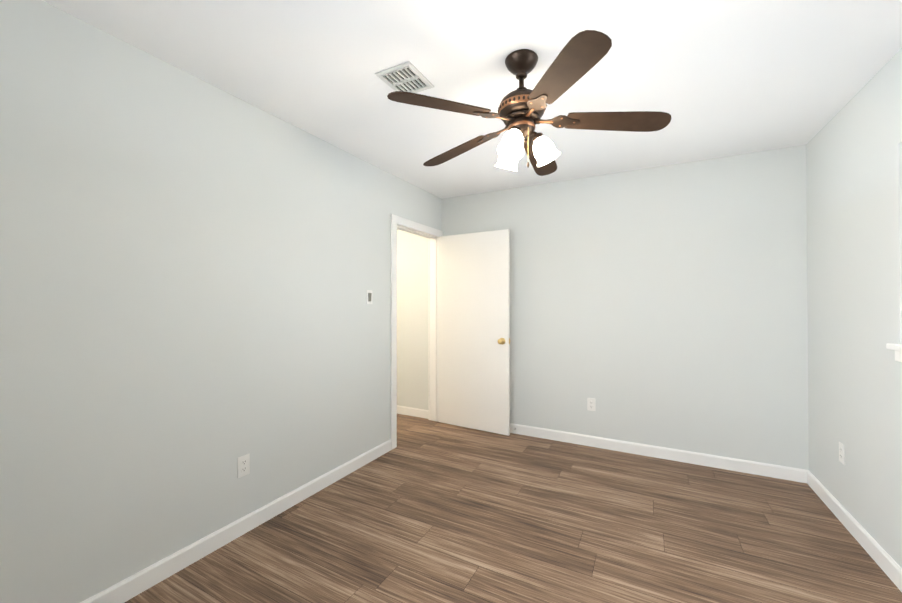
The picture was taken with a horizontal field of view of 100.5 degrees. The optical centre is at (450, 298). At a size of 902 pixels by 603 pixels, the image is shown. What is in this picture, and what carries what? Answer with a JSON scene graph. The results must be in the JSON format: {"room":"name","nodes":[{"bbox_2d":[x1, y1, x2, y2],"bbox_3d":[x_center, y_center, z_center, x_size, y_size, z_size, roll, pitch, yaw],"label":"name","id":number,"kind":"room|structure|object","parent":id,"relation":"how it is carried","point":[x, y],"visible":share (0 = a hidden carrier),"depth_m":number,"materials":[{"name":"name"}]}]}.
{"room":"empty bedroom","nodes":[
{"label":"empty bedroom","id":0,"kind":"room"},
{"bbox_2d":[0,0,440,602],"bbox_3d":[-1.072,0.100,2.429,0.120,2.440,3.900,0,-1,28],"label":"wall","id":1,"kind":"structure","parent":0,"point":[192,270],"depth_m":1.75,"materials":[{"name":"paint"}]},
{"bbox_2d":[80,439,390,602],"bbox_3d":[-1.222,1.270,1.994,0.014,0.092,2.950,0,-1,28],"label":"baseboard","id":2,"kind":"structure","parent":1,"relation":"attached to","point":[132,586],"depth_m":1.99,"materials":[{"name":"white wood"}]},
{"bbox_2d":[237,453,249,477],"bbox_3d":[-1.166,0.939,2.109,0.007,0.115,0.070,0,-1,28],"label":"electrical outlet","id":3,"kind":"object","parent":1,"relation":"attached to","point":[244,465],"visible":1,"depth_m":2.11,"materials":[{"name":"white plastic"}]},
{"bbox_2d":[366,290,371,303],"bbox_3d":[-0.663,-0.015,3.061,0.012,0.115,0.070,0,-1,28],"label":"light switch","id":4,"kind":"object","parent":1,"relation":"attached to","point":[369,297],"visible":1,"depth_m":3.05,"materials":[{"name":"white plastic"}]},
{"bbox_2d":[390,214,442,449],"bbox_3d":[-0.374,0.291,3.743,0.156,2.080,0.918,0,-1,28],"label":"door frame","id":5,"kind":"structure","parent":1,"relation":"attached to","point":[413,227],"depth_m":4.08,"materials":[{"name":"white wood"}]},
{"bbox_2d":[439,229,509,435],"bbox_3d":[0.222,0.323,3.839,0.820,1.995,0.171,0,-1,31],"label":"door","id":6,"kind":"structure","parent":5,"relation":"attached to","point":[474,330],"depth_m":3.80,"materials":[{"name":"paint"}]},
{"bbox_2d":[42,0,901,198],"bbox_3d":[-0.136,-1.175,1.944,4.380,0.100,4.140,0,-1,28],"label":"ceiling","id":7,"kind":"structure","parent":0,"point":[718,78],"depth_m":1.81,"materials":[{"name":"paint"}]},
{"bbox_2d":[375,61,433,92],"bbox_3d":[-0.233,-1.121,1.922,0.205,0.012,0.235,0,-1,28],"label":"ceiling vent","id":8,"kind":"object","parent":7,"relation":"in","point":[408,76],"visible":0.88,"depth_m":1.90,"materials":[{"name":"white metal"}]},
{"bbox_2d":[387,30,670,175],"bbox_3d":[0.348,-0.862,1.807,1.247,0.529,1.207,0,-1,28],"label":"ceiling fan","id":9,"kind":"object","parent":7,"relation":"hanging from","point":[521,110],"visible":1,"depth_m":1.68,"materials":[{"name":"brown wood"}]},
{"bbox_2d":[124,414,901,602],"bbox_3d":[-0.136,1.365,1.921,4.380,0.100,4.140,0,-1,28],"label":"floor","id":10,"kind":"structure","parent":0,"point":[425,510],"depth_m":2.06,"materials":[{"name":"brown wood"}]},
{"bbox_2d":[397,145,808,469],"bbox_3d":[0.806,0.111,3.707,4.380,2.440,0.120,0,-1,28],"label":"wall","id":11,"kind":"structure","parent":0,"point":[665,306],"depth_m":3.15,"materials":[{"name":"paint"}]},
{"bbox_2d":[397,405,427,418],"bbox_3d":[-0.621,1.291,4.378,0.920,0.092,0.014,0,-1,28],"label":"baseboard","id":12,"kind":"structure","parent":11,"relation":"attached to","point":[415,412],"depth_m":4.26,"materials":[{"name":"white wood"}]},
{"bbox_2d":[587,398,594,410],"bbox_3d":[1.267,0.953,3.383,0.070,0.115,0.007,0,-1,28],"label":"electrical outlet","id":13,"kind":"object","parent":11,"relation":"attached to","point":[590,404],"visible":1,"depth_m":3.38,"materials":[{"name":"white plastic"}]},
{"bbox_2d":[510,423,803,482],"bbox_3d":[1.216,1.282,3.403,3.000,0.092,0.014,0,-1,28],"label":"baseboard","id":14,"kind":"structure","parent":11,"relation":"attached to","point":[745,466],"depth_m":3.09,"materials":[{"name":"white wood"}]},
{"bbox_2d":[806,48,901,567],"bbox_3d":[1.728,0.086,0.943,0.160,2.440,3.900,0,-1,28],"label":"wall","id":15,"kind":"structure","parent":0,"point":[854,212],"depth_m":2.03,"materials":[{"name":"paint"}]},
{"bbox_2d":[839,442,844,464],"bbox_3d":[2.316,0.914,2.221,0.007,0.115,0.070,0,-1,28],"label":"electrical outlet","id":16,"kind":"object","parent":15,"relation":"attached to","point":[841,453],"visible":1,"depth_m":2.21,"materials":[{"name":"white plastic"}]},
{"bbox_2d":[804,469,901,591],"bbox_3d":[1.651,1.261,0.973,0.014,0.092,3.900,0,-1,28],"label":"baseboard","id":17,"kind":"structure","parent":15,"relation":"attached to","point":[877,553],"depth_m":2.02,"materials":[{"name":"white wood"}]},
{"bbox_2d":[886,343,901,361],"bbox_3d":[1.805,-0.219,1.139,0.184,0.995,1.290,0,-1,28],"label":"window sill","id":18,"kind":"structure","parent":15,"relation":"in","point":[897,348],"depth_m":1.69,"materials":[{"name":"white plastic"}]}
]}

